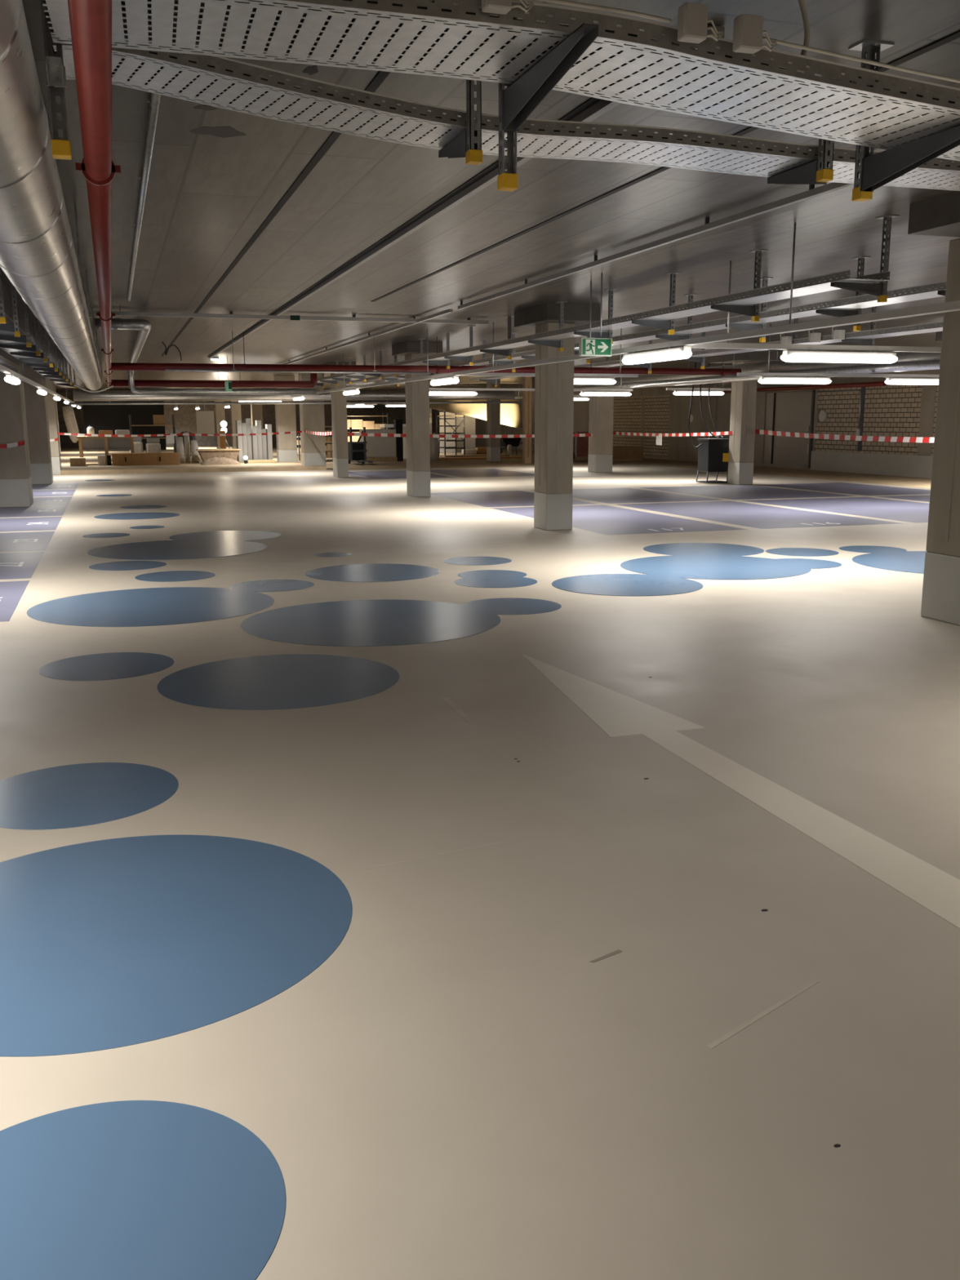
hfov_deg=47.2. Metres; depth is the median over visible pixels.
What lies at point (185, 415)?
wall
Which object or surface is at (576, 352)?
post
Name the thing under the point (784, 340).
junction box
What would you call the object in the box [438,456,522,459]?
plank
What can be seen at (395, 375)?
post
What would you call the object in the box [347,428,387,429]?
shelf
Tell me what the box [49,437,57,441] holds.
barrier tape
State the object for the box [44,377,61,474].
concrete column
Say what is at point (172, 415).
shelf
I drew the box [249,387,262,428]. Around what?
concrete column
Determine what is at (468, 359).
support bracket
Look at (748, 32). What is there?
junction box
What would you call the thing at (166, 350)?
cable
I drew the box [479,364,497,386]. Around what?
post
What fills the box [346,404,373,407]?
light
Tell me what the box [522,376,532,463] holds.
concrete column
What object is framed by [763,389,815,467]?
door
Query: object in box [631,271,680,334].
post
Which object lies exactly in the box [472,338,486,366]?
post
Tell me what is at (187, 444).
roll
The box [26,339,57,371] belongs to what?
post
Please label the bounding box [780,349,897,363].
light
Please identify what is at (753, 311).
post
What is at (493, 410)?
concrete column
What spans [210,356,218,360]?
ceiling lamp
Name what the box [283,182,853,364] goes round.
pipe
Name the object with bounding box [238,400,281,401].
light
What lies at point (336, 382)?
post
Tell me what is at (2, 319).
post
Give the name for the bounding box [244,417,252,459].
bundle
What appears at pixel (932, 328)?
cable tray
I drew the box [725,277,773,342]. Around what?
post
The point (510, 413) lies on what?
tarpaulin
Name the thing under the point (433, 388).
cross trunking
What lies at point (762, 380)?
light
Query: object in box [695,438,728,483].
power distributor
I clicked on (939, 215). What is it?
concrete column
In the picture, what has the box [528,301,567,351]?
post
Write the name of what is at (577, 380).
light
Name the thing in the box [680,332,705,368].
post
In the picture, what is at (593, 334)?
post
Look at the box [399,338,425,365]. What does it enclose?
post
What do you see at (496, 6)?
junction box
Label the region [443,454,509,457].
plank
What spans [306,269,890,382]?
cable tray
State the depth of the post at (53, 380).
24.67 m
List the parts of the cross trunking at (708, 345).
threaded rod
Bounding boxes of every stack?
[69,457,85,466]
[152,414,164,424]
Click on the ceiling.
(243, 213)
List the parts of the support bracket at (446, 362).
cantilever arm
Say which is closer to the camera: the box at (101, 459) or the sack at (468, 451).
the box at (101, 459)
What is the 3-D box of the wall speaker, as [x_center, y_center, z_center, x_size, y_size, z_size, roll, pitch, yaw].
[9.823,-6.448,31.659,0.080,0.400,0.460,-4,12,-18]
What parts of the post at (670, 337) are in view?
cantilever arm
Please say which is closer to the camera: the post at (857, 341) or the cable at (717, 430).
the post at (857, 341)
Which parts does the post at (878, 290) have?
cantilever arm, head plate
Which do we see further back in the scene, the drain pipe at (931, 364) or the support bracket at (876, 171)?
the drain pipe at (931, 364)
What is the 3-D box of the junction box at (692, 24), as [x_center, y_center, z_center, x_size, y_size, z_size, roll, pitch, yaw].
[0.675,-1.838,3.288,0.172,0.095,0.062,-5,12,-25]
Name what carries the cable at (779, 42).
in the cable tray at (439, 37)
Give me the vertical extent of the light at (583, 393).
0.117 m
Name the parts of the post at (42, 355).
cantilever arm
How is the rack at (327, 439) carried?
on the floor
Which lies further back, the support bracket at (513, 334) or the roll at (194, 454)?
the roll at (194, 454)
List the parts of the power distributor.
lid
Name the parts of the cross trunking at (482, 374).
threaded rod, threaded rod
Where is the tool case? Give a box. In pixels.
[106,455,111,465]
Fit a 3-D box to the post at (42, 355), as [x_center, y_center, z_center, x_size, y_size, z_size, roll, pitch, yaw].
[-6.138,-4.120,14.938,0.491,0.656,0.140,-4,12,-18]
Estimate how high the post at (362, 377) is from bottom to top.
0.606 m
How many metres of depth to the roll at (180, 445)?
36.52 m
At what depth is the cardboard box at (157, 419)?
39.62 m
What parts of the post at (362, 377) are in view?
cantilever arm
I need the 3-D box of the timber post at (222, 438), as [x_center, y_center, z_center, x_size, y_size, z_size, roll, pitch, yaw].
[-9.933,-7.581,42.495,0.200,0.990,0.200,-4,12,-18]
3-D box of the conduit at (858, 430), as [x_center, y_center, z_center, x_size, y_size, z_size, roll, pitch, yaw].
[10.072,-6.383,30.951,0.050,1.250,2.060,-4,12,-18]
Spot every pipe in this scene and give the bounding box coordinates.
[67,0,741,387]
[68,388,521,404]
[93,304,316,394]
[165,331,431,373]
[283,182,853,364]
[573,353,940,391]
[723,377,886,393]
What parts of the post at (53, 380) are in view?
cantilever arm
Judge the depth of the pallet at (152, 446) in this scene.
36.95 m
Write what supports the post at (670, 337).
hanging from the ceiling
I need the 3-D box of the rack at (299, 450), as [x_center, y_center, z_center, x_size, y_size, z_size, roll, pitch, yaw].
[-6.314,-6.980,39.965,0.690,1.000,0.840,-4,12,-18]
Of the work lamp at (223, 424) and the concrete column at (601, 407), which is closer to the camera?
the concrete column at (601, 407)
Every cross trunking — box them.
[429,356,632,391]
[462,322,638,377]
[666,360,731,390]
[688,260,941,352]
[736,324,939,377]
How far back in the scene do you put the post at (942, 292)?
8.63 m
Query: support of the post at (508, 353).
hanging from the ceiling
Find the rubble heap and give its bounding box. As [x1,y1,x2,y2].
[200,457,240,465]
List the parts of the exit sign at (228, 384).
sign panel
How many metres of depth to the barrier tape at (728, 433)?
27.82 m
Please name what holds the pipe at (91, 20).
hanging from the ceiling
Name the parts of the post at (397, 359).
cantilever arm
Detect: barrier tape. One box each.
[0,440,24,448]
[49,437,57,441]
[57,431,303,436]
[305,430,332,435]
[347,432,592,437]
[613,431,733,436]
[755,429,934,443]
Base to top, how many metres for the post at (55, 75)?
0.616 m
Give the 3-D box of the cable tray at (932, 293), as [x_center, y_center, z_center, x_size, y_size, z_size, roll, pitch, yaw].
[-0.141,-5.116,20.348,0.350,0.062,26.100,-4,12,-18]
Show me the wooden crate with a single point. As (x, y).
(158, 458)
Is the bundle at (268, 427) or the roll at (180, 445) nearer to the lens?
the roll at (180, 445)
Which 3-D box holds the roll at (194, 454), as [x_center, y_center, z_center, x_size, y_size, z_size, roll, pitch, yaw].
[-9.510,-6.289,36.670,0.254,0.746,0.255,-4,12,-18]
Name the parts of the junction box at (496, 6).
box lid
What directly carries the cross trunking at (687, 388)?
hanging from the ceiling
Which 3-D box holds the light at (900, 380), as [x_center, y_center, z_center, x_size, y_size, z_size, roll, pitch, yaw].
[7.328,-4.318,18.344,1.350,0.117,0.136,-4,12,-18]
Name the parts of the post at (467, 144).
cantilever arm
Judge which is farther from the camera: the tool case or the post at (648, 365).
the tool case
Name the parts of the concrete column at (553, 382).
drop panel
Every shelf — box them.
[82,448,130,450]
[128,414,176,452]
[346,415,386,416]
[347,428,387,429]
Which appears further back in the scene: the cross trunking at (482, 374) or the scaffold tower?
the scaffold tower
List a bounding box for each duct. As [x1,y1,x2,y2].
[0,0,102,390]
[72,374,515,400]
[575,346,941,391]
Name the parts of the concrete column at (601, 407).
drop panel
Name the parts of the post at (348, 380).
cantilever arm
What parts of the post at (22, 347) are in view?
cantilever arm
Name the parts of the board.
board panel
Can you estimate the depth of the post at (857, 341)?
13.95 m
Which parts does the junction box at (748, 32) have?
box lid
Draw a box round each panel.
[393,419,403,461]
[429,408,431,434]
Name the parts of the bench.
bench leg, bench leg, bench leg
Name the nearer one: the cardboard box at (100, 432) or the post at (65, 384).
the post at (65, 384)
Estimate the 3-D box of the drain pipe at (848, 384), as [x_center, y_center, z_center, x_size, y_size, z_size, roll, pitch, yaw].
[9.152,-7.690,32.400,0.136,0.646,8.500,-4,12,-18]
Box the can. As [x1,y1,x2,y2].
[243,455,247,463]
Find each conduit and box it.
[126,93,160,301]
[816,389,861,435]
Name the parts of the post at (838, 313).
cantilever arm, head plate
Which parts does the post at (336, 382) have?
cantilever arm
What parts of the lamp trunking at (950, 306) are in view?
tube luminaire, threaded rod, tube luminaire, threaded rod, tube luminaire, threaded rod, tube luminaire, threaded rod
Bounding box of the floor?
[0,446,959,1279]
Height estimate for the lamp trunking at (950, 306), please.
0.915 m
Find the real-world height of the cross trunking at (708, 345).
0.798 m
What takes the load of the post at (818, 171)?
hanging from the ceiling
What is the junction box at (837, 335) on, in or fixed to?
attached to the cable tray at (932, 328)
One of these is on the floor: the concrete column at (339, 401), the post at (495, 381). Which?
the concrete column at (339, 401)
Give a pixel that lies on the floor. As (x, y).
(446, 884)
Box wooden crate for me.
[111,452,180,466]
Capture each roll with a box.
[176,436,184,462]
[183,431,191,462]
[191,440,199,462]
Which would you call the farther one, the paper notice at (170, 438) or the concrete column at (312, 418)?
the concrete column at (312, 418)
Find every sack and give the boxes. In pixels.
[461,448,476,454]
[475,447,486,454]
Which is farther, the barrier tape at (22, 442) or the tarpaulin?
the tarpaulin
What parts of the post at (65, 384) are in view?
cantilever arm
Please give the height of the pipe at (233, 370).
0.668 m
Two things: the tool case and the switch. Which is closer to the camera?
the switch
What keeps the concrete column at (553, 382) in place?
on the floor
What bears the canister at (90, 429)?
on the bench
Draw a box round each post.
[0,267,5,323]
[0,283,20,337]
[0,299,31,346]
[0,314,40,355]
[9,324,47,361]
[18,333,53,367]
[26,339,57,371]
[33,346,62,375]
[39,351,65,378]
[41,0,71,159]
[43,356,68,381]
[49,362,72,385]
[56,368,76,388]
[219,431,226,448]
[315,373,324,387]
[320,360,339,386]
[332,357,352,383]
[345,353,366,382]
[361,349,383,379]
[382,358,399,386]
[392,355,397,377]
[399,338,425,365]
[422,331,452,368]
[438,79,482,164]
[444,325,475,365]
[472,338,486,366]
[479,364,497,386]
[480,315,514,359]
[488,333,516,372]
[521,355,535,359]
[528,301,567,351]
[573,288,617,343]
[574,324,591,363]
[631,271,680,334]
[631,339,652,373]
[655,293,697,351]
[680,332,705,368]
[711,248,768,321]
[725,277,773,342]
[767,138,834,184]
[768,318,798,352]
[815,256,871,331]
[830,214,899,302]
[841,306,876,345]
[857,386,865,451]
[937,289,945,296]
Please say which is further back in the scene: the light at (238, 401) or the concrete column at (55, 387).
the concrete column at (55, 387)
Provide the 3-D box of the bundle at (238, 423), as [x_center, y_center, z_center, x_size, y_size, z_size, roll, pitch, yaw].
[-8.101,-6.686,37.009,0.150,1.380,0.500,-4,12,-18]
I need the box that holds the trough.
[195,448,241,461]
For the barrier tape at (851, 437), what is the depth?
21.71 m
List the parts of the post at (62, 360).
cantilever arm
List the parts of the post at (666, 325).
cantilever arm, head plate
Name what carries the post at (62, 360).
hanging from the ceiling
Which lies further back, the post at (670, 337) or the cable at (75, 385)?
the cable at (75, 385)
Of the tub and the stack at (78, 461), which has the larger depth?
the tub
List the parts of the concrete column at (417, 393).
drop panel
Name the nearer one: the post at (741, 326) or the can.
the post at (741, 326)
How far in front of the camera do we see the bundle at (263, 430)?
37.24 m
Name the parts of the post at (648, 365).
cantilever arm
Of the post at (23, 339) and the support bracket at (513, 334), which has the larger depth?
the support bracket at (513, 334)
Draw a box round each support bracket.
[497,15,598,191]
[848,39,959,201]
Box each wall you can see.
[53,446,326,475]
[56,391,439,448]
[475,368,939,478]
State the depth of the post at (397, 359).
26.56 m
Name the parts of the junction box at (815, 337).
box lid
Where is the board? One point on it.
(205, 419)
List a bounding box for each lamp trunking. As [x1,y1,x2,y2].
[0,362,82,407]
[290,222,959,400]
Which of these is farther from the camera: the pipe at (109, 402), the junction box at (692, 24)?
the pipe at (109, 402)
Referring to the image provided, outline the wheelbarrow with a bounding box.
[500,437,522,454]
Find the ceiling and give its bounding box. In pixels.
[0,0,959,392]
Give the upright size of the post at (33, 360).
0.656 m
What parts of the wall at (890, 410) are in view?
brick panel, concrete panel, brick panel, brick panel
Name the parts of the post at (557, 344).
cantilever arm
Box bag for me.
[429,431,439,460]
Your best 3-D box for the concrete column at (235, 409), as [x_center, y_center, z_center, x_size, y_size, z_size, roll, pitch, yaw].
[-10.297,-9.259,46.440,0.406,2.950,0.405,-4,12,-18]
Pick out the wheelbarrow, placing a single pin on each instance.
(514, 442)
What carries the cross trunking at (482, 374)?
hanging from the ceiling
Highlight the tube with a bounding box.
[62,387,79,443]
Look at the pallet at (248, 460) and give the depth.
36.39 m
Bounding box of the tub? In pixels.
[115,429,129,435]
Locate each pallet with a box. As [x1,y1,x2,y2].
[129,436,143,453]
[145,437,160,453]
[247,459,275,462]
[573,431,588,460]
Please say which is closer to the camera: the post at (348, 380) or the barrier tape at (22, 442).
the barrier tape at (22, 442)
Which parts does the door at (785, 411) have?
frame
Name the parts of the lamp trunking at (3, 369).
tube luminaire, tube luminaire, tube luminaire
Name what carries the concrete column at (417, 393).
on the floor
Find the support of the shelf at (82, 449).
attached to the bench
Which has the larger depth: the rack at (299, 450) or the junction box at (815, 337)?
the rack at (299, 450)
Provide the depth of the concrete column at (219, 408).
46.03 m
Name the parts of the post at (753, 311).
cantilever arm, head plate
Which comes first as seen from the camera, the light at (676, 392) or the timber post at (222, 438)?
the light at (676, 392)
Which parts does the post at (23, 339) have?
cantilever arm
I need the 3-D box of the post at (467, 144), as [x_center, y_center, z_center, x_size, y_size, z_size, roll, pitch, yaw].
[-0.089,-2.230,4.756,0.140,0.399,0.505,-4,12,-18]
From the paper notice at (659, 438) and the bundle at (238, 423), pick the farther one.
the bundle at (238, 423)
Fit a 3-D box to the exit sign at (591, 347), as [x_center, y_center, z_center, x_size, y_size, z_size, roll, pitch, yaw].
[1.184,-3.318,11.216,0.340,0.820,0.080,-4,12,-18]
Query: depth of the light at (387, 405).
47.69 m
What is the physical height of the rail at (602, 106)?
0.045 m
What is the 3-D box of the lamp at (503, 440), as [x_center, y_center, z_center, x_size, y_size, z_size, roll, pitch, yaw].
[1.022,-7.726,44.254,0.452,0.725,0.404,-4,12,-18]
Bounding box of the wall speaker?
[814,408,826,422]
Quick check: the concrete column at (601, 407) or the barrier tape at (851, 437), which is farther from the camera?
the concrete column at (601, 407)
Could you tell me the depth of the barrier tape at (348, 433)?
29.99 m
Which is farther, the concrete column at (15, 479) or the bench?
the bench
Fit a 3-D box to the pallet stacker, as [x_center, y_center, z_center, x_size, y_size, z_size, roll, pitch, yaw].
[-4.102,-6.647,37.621,0.676,1.248,1.926,-4,12,-18]
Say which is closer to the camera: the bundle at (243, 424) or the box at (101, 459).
the box at (101, 459)
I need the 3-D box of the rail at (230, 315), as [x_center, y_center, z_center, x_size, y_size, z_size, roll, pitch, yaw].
[-2.678,-4.476,15.218,5.900,0.095,0.060,-4,12,-18]
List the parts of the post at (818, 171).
cantilever arm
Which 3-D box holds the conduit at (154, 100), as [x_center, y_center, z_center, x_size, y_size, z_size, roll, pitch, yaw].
[-2.738,-3.191,8.750,0.063,0.064,9.200,-4,12,-18]
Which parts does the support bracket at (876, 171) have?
head plate, cantilever arm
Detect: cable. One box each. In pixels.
[73,383,113,392]
[161,342,182,360]
[538,0,671,22]
[688,362,710,448]
[699,363,719,438]
[708,363,724,438]
[762,36,959,83]
[798,0,809,55]
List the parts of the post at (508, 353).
cantilever arm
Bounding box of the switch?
[856,428,860,435]
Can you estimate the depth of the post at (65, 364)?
22.43 m
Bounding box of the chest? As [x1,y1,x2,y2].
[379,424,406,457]
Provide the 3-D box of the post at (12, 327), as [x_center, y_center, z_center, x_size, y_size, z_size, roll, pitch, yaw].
[-4.623,-3.219,10.420,0.491,0.656,0.140,-4,12,-18]
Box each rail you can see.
[89,311,488,324]
[208,26,724,358]
[467,382,523,398]
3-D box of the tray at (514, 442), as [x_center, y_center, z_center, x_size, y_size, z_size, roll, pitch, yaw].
[1.264,-8.524,47.245,0.900,0.400,0.600,-4,12,-18]
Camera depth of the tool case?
34.86 m
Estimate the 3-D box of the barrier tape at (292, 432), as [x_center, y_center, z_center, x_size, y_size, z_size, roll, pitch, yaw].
[-8.602,-6.035,32.199,7.049,0.138,0.290,-5,12,-22]
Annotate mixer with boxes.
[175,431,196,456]
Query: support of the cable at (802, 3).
hanging from the ceiling
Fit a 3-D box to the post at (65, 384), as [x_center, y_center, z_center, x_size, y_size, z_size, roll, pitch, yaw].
[-10.327,-6.610,27.421,0.491,0.656,0.140,-4,12,-18]
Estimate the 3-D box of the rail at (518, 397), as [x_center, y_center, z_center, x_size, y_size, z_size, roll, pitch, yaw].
[-0.474,-10.216,45.090,5.000,0.620,0.080,-4,12,-18]
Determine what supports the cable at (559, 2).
on the cable tray at (439, 37)
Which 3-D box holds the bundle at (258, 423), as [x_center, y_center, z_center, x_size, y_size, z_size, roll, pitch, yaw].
[-7.489,-6.738,37.257,0.150,1.380,0.400,-4,12,-18]
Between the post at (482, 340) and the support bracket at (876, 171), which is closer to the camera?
the support bracket at (876, 171)
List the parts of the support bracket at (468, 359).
cantilever arm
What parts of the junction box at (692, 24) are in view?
box lid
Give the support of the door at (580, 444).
on the floor
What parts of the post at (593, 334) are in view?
cantilever arm, head plate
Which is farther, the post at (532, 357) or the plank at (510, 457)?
the plank at (510, 457)
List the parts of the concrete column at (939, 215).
drop panel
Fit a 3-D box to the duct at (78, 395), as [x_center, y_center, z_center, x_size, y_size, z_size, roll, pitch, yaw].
[-5.101,-7.483,32.328,12.952,0.913,0.290,-4,12,-18]
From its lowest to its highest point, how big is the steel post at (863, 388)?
1.750 m
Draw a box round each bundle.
[235,420,243,462]
[241,422,248,462]
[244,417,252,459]
[251,426,257,459]
[255,420,262,459]
[261,428,266,459]
[265,424,272,459]
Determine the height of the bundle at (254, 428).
1.200 m
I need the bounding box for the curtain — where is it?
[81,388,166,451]
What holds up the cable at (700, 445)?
hanging from the ceiling
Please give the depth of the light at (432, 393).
25.22 m
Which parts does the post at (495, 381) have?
cantilever arm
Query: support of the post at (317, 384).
hanging from the ceiling
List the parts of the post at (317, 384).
cantilever arm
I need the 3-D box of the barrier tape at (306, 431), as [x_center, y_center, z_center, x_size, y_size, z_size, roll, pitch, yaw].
[-4.615,-5.952,31.585,0.001,0.140,4.538,-4,12,-19]
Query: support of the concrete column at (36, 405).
on the floor
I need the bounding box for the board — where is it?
[195,387,214,433]
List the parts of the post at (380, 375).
cantilever arm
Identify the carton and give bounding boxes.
[612,444,643,461]
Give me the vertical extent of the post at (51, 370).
0.656 m
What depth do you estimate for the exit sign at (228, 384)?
25.39 m
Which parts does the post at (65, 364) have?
cantilever arm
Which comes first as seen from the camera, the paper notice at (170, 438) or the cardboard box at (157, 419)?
the paper notice at (170, 438)
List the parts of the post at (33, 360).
cantilever arm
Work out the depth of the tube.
38.12 m
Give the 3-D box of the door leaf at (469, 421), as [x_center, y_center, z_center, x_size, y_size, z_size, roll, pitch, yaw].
[-0.669,-9.688,50.798,0.950,2.000,0.060,-4,12,-18]
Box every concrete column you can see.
[0,347,33,507]
[22,363,53,484]
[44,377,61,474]
[54,386,60,451]
[213,387,226,448]
[230,387,241,448]
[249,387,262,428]
[273,375,297,462]
[297,373,325,466]
[320,362,355,477]
[391,341,442,497]
[486,378,500,461]
[514,303,600,530]
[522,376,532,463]
[587,364,629,472]
[708,351,782,484]
[907,191,959,625]
[935,331,942,341]
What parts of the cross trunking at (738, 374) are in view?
threaded rod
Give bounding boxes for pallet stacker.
[347,426,373,463]
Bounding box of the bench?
[76,435,134,464]
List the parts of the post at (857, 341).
cantilever arm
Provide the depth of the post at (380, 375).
23.32 m
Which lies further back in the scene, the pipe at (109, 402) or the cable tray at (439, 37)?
the pipe at (109, 402)
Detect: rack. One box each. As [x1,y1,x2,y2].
[296,434,301,460]
[324,423,333,459]
[346,413,388,441]
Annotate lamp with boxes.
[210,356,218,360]
[220,420,230,448]
[500,439,509,457]
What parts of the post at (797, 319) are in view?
cantilever arm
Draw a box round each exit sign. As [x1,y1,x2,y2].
[224,358,231,391]
[578,272,612,356]
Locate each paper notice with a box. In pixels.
[166,435,174,443]
[656,435,662,444]
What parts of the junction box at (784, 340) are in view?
box lid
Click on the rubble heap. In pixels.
(215, 460)
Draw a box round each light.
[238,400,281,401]
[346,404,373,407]
[385,404,405,407]
[429,390,477,395]
[573,377,616,384]
[573,396,589,400]
[579,391,631,395]
[673,390,724,395]
[758,376,831,384]
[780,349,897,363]
[884,377,938,385]
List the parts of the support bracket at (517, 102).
cantilever arm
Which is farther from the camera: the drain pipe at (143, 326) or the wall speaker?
the wall speaker
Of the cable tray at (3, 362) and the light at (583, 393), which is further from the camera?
the light at (583, 393)
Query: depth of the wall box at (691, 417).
38.69 m
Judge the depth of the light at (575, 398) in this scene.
33.11 m
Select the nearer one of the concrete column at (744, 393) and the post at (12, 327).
the post at (12, 327)
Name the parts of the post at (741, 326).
cantilever arm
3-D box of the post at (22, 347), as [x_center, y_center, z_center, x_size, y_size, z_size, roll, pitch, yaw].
[-5.638,-3.822,13.448,0.491,0.656,0.140,-4,12,-18]
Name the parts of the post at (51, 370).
cantilever arm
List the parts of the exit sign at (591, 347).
green panel, hanging rod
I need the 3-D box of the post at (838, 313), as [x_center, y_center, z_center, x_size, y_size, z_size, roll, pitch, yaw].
[3.333,-3.195,10.142,0.491,0.656,0.140,-4,12,-18]
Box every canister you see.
[86,425,94,434]
[506,443,511,455]
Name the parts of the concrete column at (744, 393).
drop panel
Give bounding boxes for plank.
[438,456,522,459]
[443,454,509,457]
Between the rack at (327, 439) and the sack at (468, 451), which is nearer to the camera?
the rack at (327, 439)
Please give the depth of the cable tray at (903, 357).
21.03 m
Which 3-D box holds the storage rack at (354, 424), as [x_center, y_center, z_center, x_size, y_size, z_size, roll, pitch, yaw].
[-4.986,-8.621,46.202,2.140,1.750,0.840,-4,12,-18]
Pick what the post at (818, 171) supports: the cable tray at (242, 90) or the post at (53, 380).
the cable tray at (242, 90)
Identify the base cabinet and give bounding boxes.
[359,429,397,462]
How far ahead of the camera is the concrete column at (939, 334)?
18.33 m
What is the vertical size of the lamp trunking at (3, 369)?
0.915 m
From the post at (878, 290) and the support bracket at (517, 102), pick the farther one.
the post at (878, 290)
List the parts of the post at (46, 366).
cantilever arm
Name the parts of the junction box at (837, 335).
box lid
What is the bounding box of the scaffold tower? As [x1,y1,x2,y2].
[435,409,465,455]
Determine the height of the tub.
0.200 m
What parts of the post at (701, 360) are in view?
cantilever arm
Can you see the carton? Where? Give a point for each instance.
(620, 453)
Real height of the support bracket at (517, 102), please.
0.666 m
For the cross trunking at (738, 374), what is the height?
0.798 m
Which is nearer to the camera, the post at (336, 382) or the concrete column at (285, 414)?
the post at (336, 382)
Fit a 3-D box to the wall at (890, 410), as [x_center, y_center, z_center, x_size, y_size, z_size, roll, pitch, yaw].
[10.042,-6.365,31.620,0.360,2.950,69.000,-4,12,-18]
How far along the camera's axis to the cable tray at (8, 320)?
14.80 m
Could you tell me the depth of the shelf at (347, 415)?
45.71 m
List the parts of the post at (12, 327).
cantilever arm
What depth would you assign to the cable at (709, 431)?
25.79 m
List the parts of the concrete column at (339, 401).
drop panel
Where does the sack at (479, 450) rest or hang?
on the floor
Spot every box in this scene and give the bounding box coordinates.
[97,455,106,465]
[98,430,112,434]
[481,0,533,14]
[677,2,723,43]
[689,414,693,422]
[733,13,777,53]
[780,333,791,343]
[808,329,821,342]
[831,326,844,340]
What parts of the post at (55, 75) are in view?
cantilever arm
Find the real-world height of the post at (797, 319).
0.656 m
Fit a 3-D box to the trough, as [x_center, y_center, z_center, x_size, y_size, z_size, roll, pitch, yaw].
[-8.613,-6.065,36.263,1.400,0.460,0.680,-4,12,-18]
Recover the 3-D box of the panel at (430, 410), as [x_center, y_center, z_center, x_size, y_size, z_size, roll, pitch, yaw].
[-2.242,-8.876,46.911,0.380,1.950,0.100,-4,12,-18]
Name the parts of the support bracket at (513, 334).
cantilever arm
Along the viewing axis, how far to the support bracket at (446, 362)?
18.67 m
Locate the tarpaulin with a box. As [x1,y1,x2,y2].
[429,399,522,428]
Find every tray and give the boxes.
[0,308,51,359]
[0,308,76,387]
[0,355,17,369]
[42,0,959,160]
[51,34,959,191]
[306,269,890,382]
[346,280,946,385]
[469,321,942,380]
[500,437,521,446]
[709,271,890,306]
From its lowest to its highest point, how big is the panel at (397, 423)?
1.500 m

